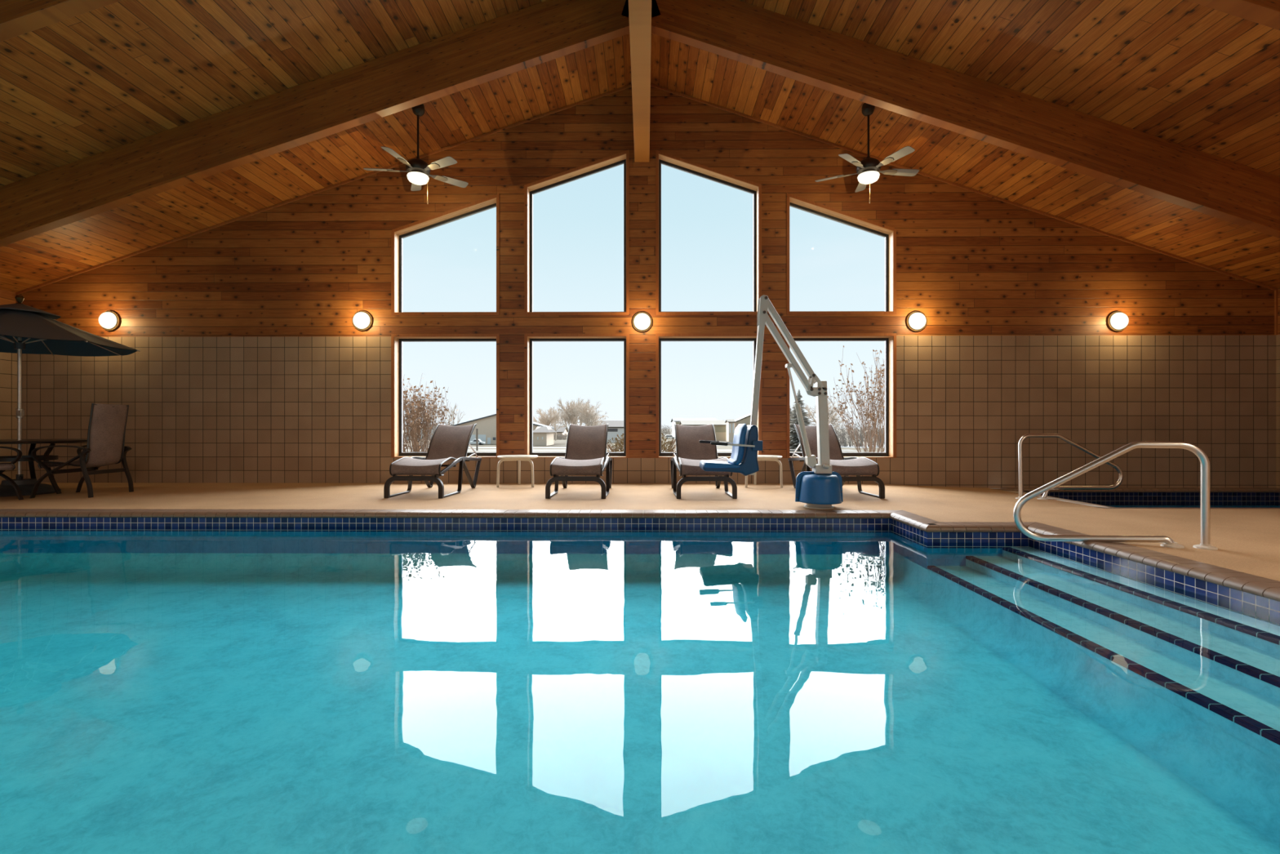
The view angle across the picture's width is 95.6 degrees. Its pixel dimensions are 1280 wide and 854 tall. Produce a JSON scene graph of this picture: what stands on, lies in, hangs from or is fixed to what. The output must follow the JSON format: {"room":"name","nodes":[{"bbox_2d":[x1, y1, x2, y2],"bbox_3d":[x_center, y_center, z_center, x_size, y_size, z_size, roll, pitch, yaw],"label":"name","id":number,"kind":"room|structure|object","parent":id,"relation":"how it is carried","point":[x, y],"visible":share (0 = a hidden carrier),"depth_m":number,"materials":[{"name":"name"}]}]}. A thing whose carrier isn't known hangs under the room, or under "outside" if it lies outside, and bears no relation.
{"room":"indoor swimming pool","nodes":[
{"label":"indoor swimming pool","id":0,"kind":"room"},
{"bbox_2d":[0,288,17,484],"bbox_3d":[-9.438,-0.420,1.364,0.200,3.700,14.550,0,0,1],"label":"wall","id":1,"kind":"structure","parent":0,"point":[8,361],"depth_m":8.52,"materials":[{"name":"beige tile"}]},
{"bbox_2d":[0,530,1279,853],"bbox_3d":[-2.490,1.570,1.023,11.400,1.120,9.200,0,0,1],"label":"pool water","id":2,"kind":"object","parent":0,"point":[162,692],"visible":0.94,"depth_m":2.96,"materials":[{"name":"liquid"}]},
{"bbox_2d":[0,517,1279,626],"bbox_3d":[-2.490,0.938,1.023,11.400,0.155,9.200,0,0,1],"label":"tile","id":3,"kind":"structure","parent":2,"relation":"attached to","point":[1264,609],"depth_m":5.60,"materials":[{"name":"blue tile"}]},
{"bbox_2d":[927,546,1279,762],"bbox_3d":[2.783,1.565,0.618,0.843,1.129,8.469,0,0,1],"label":"steps","id":4,"kind":"structure","parent":2,"relation":"in","point":[1220,666],"depth_m":3.10,"materials":[{"name":"tile"}]},
{"bbox_2d":[0,0,1279,292],"bbox_3d":[-0.063,-3.565,1.276,19.126,3.297,15.050,0,0,1],"label":"ceiling","id":5,"kind":"structure","parent":0,"point":[123,72],"depth_m":6.24,"materials":[{"name":"brown wood"}]},
{"bbox_2d":[363,103,468,204],"bbox_3d":[-2.900,-3.523,7.470,1.267,1.297,1.288,0,0,1],"label":"ceiling fan","id":6,"kind":"object","parent":5,"relation":"hanging from","point":[418,170],"visible":1,"depth_m":7.41,"materials":[{"name":"brown wood"}]},
{"bbox_2d":[0,0,1279,247],"bbox_3d":[-0.014,-3.282,6.514,18.642,3.665,0.128,0,0,1],"label":"ceiling beam","id":7,"kind":"object","parent":5,"relation":"attached to","point":[1153,166],"visible":1,"depth_m":6.46,"materials":[{"name":"brown wood"}]},
{"bbox_2d":[0,0,1279,41],"bbox_3d":[-0.035,-3.282,4.264,18.642,3.665,0.128,0,0,1],"label":"ceiling beam","id":8,"kind":"object","parent":5,"relation":"attached to","point":[17,17],"visible":1,"depth_m":4.25,"materials":[{"name":"brown wood"}]},
{"bbox_2d":[628,0,651,162],"bbox_3d":[-0.038,-4.491,1.275,0.216,1.178,14.550,0,0,1],"label":"ridge beam","id":9,"kind":"structure","parent":5,"relation":"attached to","point":[639,11],"depth_m":6.38,"materials":[{"name":"brown wood"}]},
{"bbox_2d":[814,102,919,203],"bbox_3d":[2.972,-3.518,7.483,1.271,1.285,1.285,0,0,1],"label":"ceiling fan","id":10,"kind":"object","parent":5,"relation":"hanging from","point":[868,170],"visible":1,"depth_m":7.39,"materials":[{"name":"brown wood"}]},
{"bbox_2d":[0,482,1279,581],"bbox_3d":[-0.063,0.860,1.276,18.550,0.060,14.550,0,0,1],"label":"floor","id":11,"kind":"structure","parent":0,"point":[1247,540],"depth_m":6.38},
{"bbox_2d":[0,446,23,500],"bbox_3d":[-7.292,0.276,6.239,0.666,1.113,0.644,0,0,-13],"label":"patio chair","id":12,"kind":"object","parent":11,"relation":"on","point":[3,466],"visible":1,"depth_m":6.57,"materials":[{"name":"brown metal"}]},
{"bbox_2d":[0,439,87,493],"bbox_3d":[-7.725,0.498,7.223,1.480,0.673,1.480,0,0,1],"label":"patio table","id":13,"kind":"object","parent":11,"relation":"on","point":[46,457],"visible":0.84,"depth_m":7.20,"materials":[{"name":"black metal"}]},
{"bbox_2d":[0,294,139,497],"bbox_3d":[-7.725,-0.409,7.223,2.136,2.478,2.136,0,0,37],"label":"patio umbrella","id":14,"kind":"object","parent":11,"relation":"on","point":[24,329],"visible":0.98,"depth_m":7.20,"materials":[{"name":"fabric"}]},
{"bbox_2d":[29,403,133,497],"bbox_3d":[-6.793,0.276,7.094,0.666,1.113,0.644,0,0,-4],"label":"patio chair","id":15,"kind":"object","parent":11,"relation":"on","point":[105,445],"visible":1,"depth_m":7.03,"materials":[{"name":"brown fabric"}]},
{"bbox_2d":[383,423,481,498],"bbox_3d":[-2.596,0.392,7.483,0.702,0.877,1.470,0,0,4],"label":"chaise lounge","id":16,"kind":"object","parent":11,"relation":"on","point":[449,444],"visible":1,"depth_m":7.38,"materials":[{"name":"brown fabric"}]},
{"bbox_2d":[0,508,901,518],"bbox_3d":[-2.866,0.854,5.720,10.970,0.054,0.225,0,0,1],"label":"pool coping","id":17,"kind":"structure","parent":11,"relation":"attached to","point":[4,513],"depth_m":5.62,"materials":[{"name":"tile"}]},
{"bbox_2d":[496,454,537,487],"bbox_3d":[-1.714,0.615,8.147,0.560,0.431,0.581,0,0,1],"label":"side table","id":18,"kind":"object","parent":11,"relation":"on","point":[504,457],"visible":1,"depth_m":7.99,"materials":[{"name":"beige plastic"}]},
{"bbox_2d":[545,423,612,498],"bbox_3d":[-0.727,0.392,7.446,0.702,0.877,1.470,0,0,2],"label":"chaise lounge","id":19,"kind":"object","parent":11,"relation":"on","point":[586,446],"visible":1,"depth_m":7.34,"materials":[{"name":"brown fabric"}]},
{"bbox_2d":[670,423,737,498],"bbox_3d":[0.760,0.392,7.432,0.702,0.877,1.470,0,0,-1],"label":"chaise lounge","id":20,"kind":"object","parent":11,"relation":"on","point":[690,451],"visible":0.86,"depth_m":7.69,"materials":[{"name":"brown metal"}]},
{"bbox_2d":[744,454,782,487],"bbox_3d":[1.701,0.615,8.115,0.560,0.431,0.581,0,0,1],"label":"side table","id":21,"kind":"object","parent":11,"relation":"on","point":[760,457],"visible":0.59,"depth_m":7.94,"materials":[{"name":"beige plastic"}]},
{"bbox_2d":[699,294,843,509],"bbox_3d":[1.364,-0.263,6.002,1.470,2.186,0.518,0,0,1],"label":"lift","id":22,"kind":"object","parent":11,"relation":"on","point":[821,487],"visible":1,"depth_m":5.95,"materials":[{"name":"beige plastic"}]},
{"bbox_2d":[787,423,884,498],"bbox_3d":[2.442,0.392,7.434,0.702,0.877,1.470,0,0,-4],"label":"chaise lounge","id":23,"kind":"object","parent":11,"relation":"on","point":[846,466],"visible":0.69,"depth_m":7.18,"materials":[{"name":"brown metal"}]},
{"bbox_2d":[889,510,938,531],"bbox_3d":[2.502,0.854,5.311,0.225,0.054,0.942,0,0,1],"label":"trim","id":24,"kind":"structure","parent":11,"relation":"attached to","point":[918,522],"depth_m":5.23,"materials":[{"name":"tile"}]},
{"bbox_2d":[926,521,1035,532],"bbox_3d":[2.920,0.854,4.945,1.062,0.054,0.225,0,0,1],"label":"trim","id":25,"kind":"structure","parent":11,"relation":"attached to","point":[940,526],"depth_m":4.85,"materials":[{"name":"tile"}]},
{"bbox_2d":[1014,433,1123,499],"bbox_3d":[5.278,0.490,7.131,1.305,0.819,0.124,0,0,1],"label":"handrail","id":26,"kind":"object","parent":11,"relation":"on","point":[1024,437],"visible":0.79,"depth_m":7.11,"materials":[{"name":"silver metal"}]},
{"bbox_2d":[1013,440,1217,550],"bbox_3d":[3.373,0.476,4.154,1.186,0.751,0.139,0,0,21],"label":"handrail","id":27,"kind":"object","parent":11,"relation":"on","point":[1204,460],"visible":1,"depth_m":4.10,"materials":[{"name":"silver metal"}]},
{"bbox_2d":[1027,522,1279,601],"bbox_3d":[3.298,0.854,0.609,0.225,0.054,8.890,0,0,1],"label":"pool coping","id":28,"kind":"structure","parent":11,"relation":"attached to","point":[1260,586],"depth_m":3.51,"materials":[{"name":"tile"}]},
{"bbox_2d":[402,428,884,452],"bbox_3d":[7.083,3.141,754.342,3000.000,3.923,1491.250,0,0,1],"label":"ground","id":29,"kind":"structure","parent":0,"point":[557,442],"depth_m":154.32,"materials":[{"name":"white plant"}]},
{"bbox_2d":[402,375,457,452],"bbox_3d":[-4.123,0.040,10.645,1.525,2.285,1.315,0,0,-26],"label":"bare shrub","id":30,"kind":"object","parent":29,"relation":"on","point":[415,430],"visible":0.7,"depth_m":10.56,"materials":[{"name":"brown plant"}]},
{"bbox_2d":[404,418,475,439],"bbox_3d":[-77.726,0.795,252.741,36.572,8.615,35.280,0,0,1],"label":"shed","id":31,"kind":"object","parent":29,"relation":"on","point":[461,420],"visible":0.2,"depth_m":241.59,"materials":[{"name":"white"}]},
{"bbox_2d":[445,404,463,425],"bbox_3d":[-70.440,-2.035,221.197,7.968,14.284,5.063,0,0,1],"label":"bare tree","id":32,"kind":"object","parent":29,"relation":"on","point":[455,404],"visible":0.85,"depth_m":220.67,"materials":[{"name":"brown plant"}]},
{"bbox_2d":[475,428,478,450],"bbox_3d":[-35.188,2.728,125.336,0.400,4.750,0.400,0,0,1],"label":"wooden post","id":33,"kind":"object","parent":29,"relation":"on","point":[477,429],"visible":1,"depth_m":125.19,"materials":[{"name":"grey wood"}]},
{"bbox_2d":[469,439,484,444],"bbox_3d":[-46.729,4.275,164.246,5.400,1.644,1.880,0,0,1],"label":"pickup truck","id":34,"kind":"object","parent":29,"relation":"on","point":[480,442],"visible":0.65,"depth_m":163.35,"materials":[{"name":"white paint"}]},
{"bbox_2d":[451,413,554,444],"bbox_3d":[-42.588,0.594,177.858,30.827,9.019,11.760,0,0,1],"label":"shed","id":35,"kind":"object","parent":29,"relation":"on","point":[486,425],"visible":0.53,"depth_m":172.62,"materials":[{"name":"beige"}]},
{"bbox_2d":[404,447,620,448],"bbox_3d":[-70.051,5.073,144.045,151.200,0.001,6.455,0,0,1],"label":"snow","id":36,"kind":"object","parent":29,"relation":"on","point":[405,447],"visible":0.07,"depth_m":141.37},
{"bbox_2d":[407,444,674,445],"bbox_3d":[1.494,5.083,159.068,252.000,0.001,3.150,0,0,1],"label":"verge","id":37,"kind":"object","parent":29,"relation":"on","point":[407,445],"visible":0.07,"depth_m":160.54,"materials":[{"name":"white snow"}]},
{"bbox_2d":[533,426,556,445],"bbox_3d":[-27.161,2.477,164.062,5.525,5.251,14.490,0,0,1],"label":"garage","id":38,"kind":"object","parent":29,"relation":"on","point":[542,435],"visible":0.98,"depth_m":157.79,"materials":[{"name":"beige metal"}]},
{"bbox_2d":[533,407,562,426],"bbox_3d":[-31.524,-1.086,200.675,13.762,12.402,7.743,0,0,1],"label":"bare tree","id":39,"kind":"object","parent":29,"relation":"on","point":[545,420],"visible":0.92,"depth_m":199.02,"materials":[{"name":"beige plant"}]},
{"bbox_2d":[547,407,566,440],"bbox_3d":[-30.420,-1.501,219.052,9.688,13.252,9.165,0,0,1],"label":"bare tree","id":40,"kind":"object","parent":29,"relation":"on","point":[559,412],"visible":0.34,"depth_m":218.37,"materials":[{"name":"beige plant"}]},
{"bbox_2d":[552,426,568,438],"bbox_3d":[-37.005,2.279,270.209,5.848,5.648,20.580,0,0,1],"label":"house","id":41,"kind":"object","parent":29,"relation":"on","point":[564,430],"visible":0.57,"depth_m":264.69,"materials":[{"name":"beige metal"}]},
{"bbox_2d":[554,431,568,439],"bbox_3d":[-26.965,3.450,236.886,22.723,3.407,10.542,0,0,1],"label":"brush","id":42,"kind":"object","parent":29,"relation":"on","point":[560,436],"visible":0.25,"depth_m":233.93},
{"bbox_2d":[555,396,590,430],"bbox_3d":[-20.629,-2.127,180.261,12.044,14.520,13.437,0,0,1],"label":"bare tree","id":43,"kind":"object","parent":29,"relation":"on","point":[569,415],"visible":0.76,"depth_m":179.63,"materials":[{"name":"beige plant"}]},
{"bbox_2d":[572,402,599,426],"bbox_3d":[-20.852,-2.129,207.371,14.170,14.516,9.893,0,0,1],"label":"bare tree","id":44,"kind":"object","parent":29,"relation":"on","point":[580,419],"visible":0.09,"depth_m":207.76,"materials":[{"name":"beige plant"}]},
{"bbox_2d":[569,401,608,426],"bbox_3d":[-14.388,-1.191,165.981,10.735,12.611,12.343,0,0,1],"label":"bare tree","id":45,"kind":"object","parent":29,"relation":"on","point":[587,419],"visible":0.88,"depth_m":165.28,"materials":[{"name":"beige plant"}]},
{"bbox_2d":[595,420,623,442],"bbox_3d":[-4.718,1.470,197.453,19.727,7.267,18.060,0,0,1],"label":"house","id":46,"kind":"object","parent":29,"relation":"on","point":[615,427],"visible":0.18,"depth_m":189.08,"materials":[{"name":"white"}]},
{"bbox_2d":[405,448,863,451],"bbox_3d":[-38.705,5.091,127.419,172.200,0.001,10.500,0,0,1],"label":"road","id":47,"kind":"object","parent":29,"relation":"on","point":[468,450],"visible":0.12,"depth_m":126.94,"materials":[{"name":"grey asphalt"}]},
{"bbox_2d":[789,389,813,450],"bbox_3d":[34.519,-1.543,125.675,9.435,13.291,9.055,0,0,1],"label":"spruce tree","id":48,"kind":"object","parent":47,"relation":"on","point":[794,442],"visible":0.43,"depth_m":124.97,"materials":[{"name":"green plant"}]},
{"bbox_2d":[803,399,844,428],"bbox_3d":[40.506,-0.987,129.945,11.389,12.180,8.569,0,0,1],"label":"bare tree","id":49,"kind":"object","parent":47,"relation":"on","point":[831,413],"visible":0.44,"depth_m":129.13,"materials":[{"name":"beige plant"}]},
{"bbox_2d":[606,431,675,452],"bbox_3d":[0.044,0.578,10.388,1.518,1.219,1.059,0,0,21],"label":"bush","id":50,"kind":"object","parent":29,"relation":"on","point":[664,447],"visible":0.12,"depth_m":10.33,"materials":[{"name":"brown plant"}]},
{"bbox_2d":[661,424,671,436],"bbox_3d":[13.327,1.596,316.534,17.630,7.052,10.411,0,0,1],"label":"brush","id":51,"kind":"object","parent":29,"relation":"on","point":[663,431],"visible":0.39,"depth_m":315.18,"materials":[{"name":"beige plant"}]},
{"bbox_2d":[664,435,675,439],"bbox_3d":[12.791,4.275,247.691,4.500,1.644,1.880,0,0,1],"label":"parked car","id":52,"kind":"object","parent":29,"relation":"on","point":[667,436],"visible":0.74,"depth_m":246.78,"materials":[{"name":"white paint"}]},
{"bbox_2d":[671,417,718,438],"bbox_3d":[24.663,0.510,266.480,19.802,9.186,30.660,0,0,1],"label":"shed","id":53,"kind":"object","parent":29,"relation":"on","point":[674,420],"visible":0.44,"depth_m":260.21,"materials":[{"name":"white"}]},
{"bbox_2d":[679,420,726,440],"bbox_3d":[24.475,1.224,228.680,17.223,7.759,22.260,0,0,1],"label":"shed","id":54,"kind":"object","parent":29,"relation":"on","point":[719,425],"visible":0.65,"depth_m":218.16,"materials":[{"name":"white"}]},
{"bbox_2d":[724,419,735,441],"bbox_3d":[31.573,1.226,203.413,2.624,7.754,7.140,0,0,1],"label":"annex","id":55,"kind":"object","parent":29,"relation":"on","point":[730,423],"visible":0.94,"depth_m":200.29,"materials":[{"name":"beige metal"}]},
{"bbox_2d":[733,413,751,432],"bbox_3d":[41.811,-0.269,207.517,16.805,10.743,12.810,0,0,1],"label":"barn","id":56,"kind":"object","parent":29,"relation":"on","point":[745,419],"visible":0.17,"depth_m":201.27,"materials":[{"name":"beige"}]},
{"bbox_2d":[789,405,795,422],"bbox_3d":[35.684,-0.069,138.382,8.504,10.344,8.993,0,0,1],"label":"spruce tree","id":57,"kind":"object","parent":29,"relation":"on","point":[790,409],"visible":0.09,"depth_m":137.82,"materials":[{"name":"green plant"}]},
{"bbox_2d":[808,417,884,446],"bbox_3d":[54.988,1.303,152.158,38.614,7.646,10.663,0,0,1],"label":"shed","id":58,"kind":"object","parent":29,"relation":"on","point":[842,439],"visible":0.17,"depth_m":150.08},
{"bbox_2d":[827,345,884,452],"bbox_3d":[4.106,-0.166,10.676,1.705,2.696,1.372,0,0,-24],"label":"bare shrub","id":59,"kind":"object","parent":29,"relation":"on","point":[873,419],"visible":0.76,"depth_m":10.49,"materials":[{"name":"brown plant"}]},
{"bbox_2d":[840,444,884,448],"bbox_3d":[49.716,5.073,150.566,37.800,0.001,20.843,0,0,1],"label":"snow","id":60,"kind":"object","parent":29,"relation":"on","point":[876,445],"visible":0.1,"depth_m":147.14,"materials":[{"name":"white snow"}]},
{"bbox_2d":[19,86,1275,510],"bbox_3d":[0.006,-1.895,8.650,19.150,6.650,0.200,0,0,1],"label":"wall","id":61,"kind":"structure","parent":0,"point":[251,365],"depth_m":8.55,"materials":[{"name":"brown wood"}]},
{"bbox_2d":[98,311,119,330],"bbox_3d":[-7.869,-1.577,8.564,0.290,0.290,0.120,0,0,1],"label":"wall lamp","id":62,"kind":"object","parent":61,"relation":"attached to","point":[108,320],"visible":1,"depth_m":8.54,"materials":[{"name":"white glass"}]},
{"bbox_2d":[352,311,372,330],"bbox_3d":[-4.103,-1.571,8.529,0.290,0.290,0.120,0,0,1],"label":"wall lamp","id":63,"kind":"object","parent":61,"relation":"attached to","point":[362,320],"visible":1,"depth_m":8.50,"materials":[{"name":"white glass"}]},
{"bbox_2d":[391,193,499,315],"bbox_3d":[-2.875,-2.547,8.668,1.599,1.795,0.209,0,0,1],"label":"window","id":64,"kind":"structure","parent":61,"relation":"in","point":[398,233],"depth_m":8.58,"materials":[{"name":"brown wood"}]},
{"bbox_2d":[391,333,499,457],"bbox_3d":[-2.875,-0.461,8.668,1.599,1.828,0.209,0,0,1],"label":"window","id":65,"kind":"structure","parent":61,"relation":"in","point":[397,340],"depth_m":8.58,"materials":[{"name":"brown wood"}]},
{"bbox_2d":[524,149,629,315],"bbox_3d":[-0.932,-2.867,8.650,1.544,2.434,0.209,0,0,1],"label":"window","id":66,"kind":"structure","parent":61,"relation":"in","point":[623,157],"depth_m":8.57,"materials":[{"name":"brown wood"}]},
{"bbox_2d":[524,333,629,457],"bbox_3d":[-0.932,-0.461,8.650,1.544,1.828,0.209,0,0,1],"label":"window","id":67,"kind":"structure","parent":61,"relation":"in","point":[529,339],"depth_m":8.62,"materials":[{"name":"brown wood"}]},
{"bbox_2d":[632,311,652,331],"bbox_3d":[0.032,-1.548,8.490,0.290,0.290,0.120,0,0,1],"label":"wall lamp","id":68,"kind":"object","parent":61,"relation":"attached to","point":[642,321],"visible":1,"depth_m":8.46,"materials":[{"name":"white glass"}]},
{"bbox_2d":[17,83,1275,294],"bbox_3d":[0.005,-3.530,8.538,18.560,3.128,0.022,0,0,1],"label":"trim","id":69,"kind":"structure","parent":61,"relation":"attached to","point":[651,84],"depth_m":8.53,"materials":[{"name":"brown wood"}]},
{"bbox_2d":[15,288,1277,334],"bbox_3d":[0.005,-1.680,8.538,18.550,0.680,0.024,0,0,1],"label":"trim","id":70,"kind":"structure","parent":61,"relation":"attached to","point":[1276,291],"depth_m":8.45,"materials":[{"name":"brown wood"}]},
{"bbox_2d":[655,149,761,315],"bbox_3d":[1.011,-2.865,8.631,1.554,2.430,0.209,0,0,1],"label":"window","id":71,"kind":"structure","parent":61,"relation":"in","point":[661,157],"depth_m":8.61,"materials":[{"name":"brown wood"}]},
{"bbox_2d":[655,333,761,457],"bbox_3d":[1.011,-0.461,8.631,1.554,1.828,0.209,0,0,1],"label":"window","id":72,"kind":"structure","parent":61,"relation":"in","point":[663,336],"depth_m":8.55,"materials":[{"name":"brown wood"}]},
{"bbox_2d":[786,192,896,315],"bbox_3d":[2.957,-2.545,8.613,1.604,1.789,0.209,0,0,1],"label":"window","id":73,"kind":"structure","parent":61,"relation":"in","point":[889,233],"depth_m":8.53,"materials":[{"name":"brown wood"}]},
{"bbox_2d":[786,333,896,457],"bbox_3d":[2.957,-0.461,8.613,1.604,1.828,0.209,0,0,1],"label":"window","id":74,"kind":"structure","parent":61,"relation":"in","point":[890,339],"depth_m":8.55,"materials":[{"name":"brown wood"}]},
{"bbox_2d":[906,311,926,331],"bbox_3d":[4.050,-1.548,8.452,0.290,0.290,0.120,0,0,1],"label":"wall lamp","id":75,"kind":"object","parent":61,"relation":"attached to","point":[916,321],"visible":1,"depth_m":8.43,"materials":[{"name":"white glass"}]},
{"bbox_2d":[995,488,1115,508],"bbox_3d":[5.176,0.906,7.274,0.225,0.070,2.155,0,0,1],"label":"trim","id":76,"kind":"structure","parent":61,"relation":"attached to","point":[1001,489],"depth_m":6.92,"materials":[{"name":"tile"}]},
{"bbox_2d":[1106,311,1128,331],"bbox_3d":[6.973,-1.544,8.425,0.290,0.290,0.120,0,0,1],"label":"wall lamp","id":77,"kind":"object","parent":61,"relation":"attached to","point":[1117,321],"visible":1,"depth_m":8.40,"materials":[{"name":"white glass"}]},
{"bbox_2d":[1000,487,1279,492],"bbox_3d":[7.289,0.914,8.424,4.020,0.054,0.225,0,0,1],"label":"trim","id":78,"kind":"structure","parent":61,"relation":"attached to","point":[1024,489],"depth_m":8.32,"materials":[{"name":"tile"}]},
{"bbox_2d":[1102,504,1279,507],"bbox_3d":[7.268,1.410,7.255,4.000,1.040,2.155,0,0,1],"label":"basin","id":79,"kind":"object","parent":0,"point":[1112,505],"depth_m":8.33,"materials":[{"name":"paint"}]},
{"bbox_2d":[1040,492,1279,506],"bbox_3d":[7.229,1.022,7.357,3.920,0.215,1.950,0,0,1],"label":"hot tub","id":80,"kind":"structure","parent":79,"relation":"attached to","point":[1233,499],"depth_m":8.33,"materials":[{"name":"blue tile"}]},
{"bbox_2d":[1275,288,1279,488],"bbox_3d":[9.312,-0.420,1.188,0.200,3.700,14.550,0,0,1],"label":"wall","id":81,"kind":"structure","parent":0,"point":[1277,336],"depth_m":8.44,"materials":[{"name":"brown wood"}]},
{"bbox_2d":[1114,507,1279,508],"bbox_3d":[7.167,0.905,6.290,4.225,0.070,0.225,0,0,1],"label":"trim","id":82,"kind":"structure","parent":81,"relation":"attached to","point":[1114,508],"depth_m":6.25,"materials":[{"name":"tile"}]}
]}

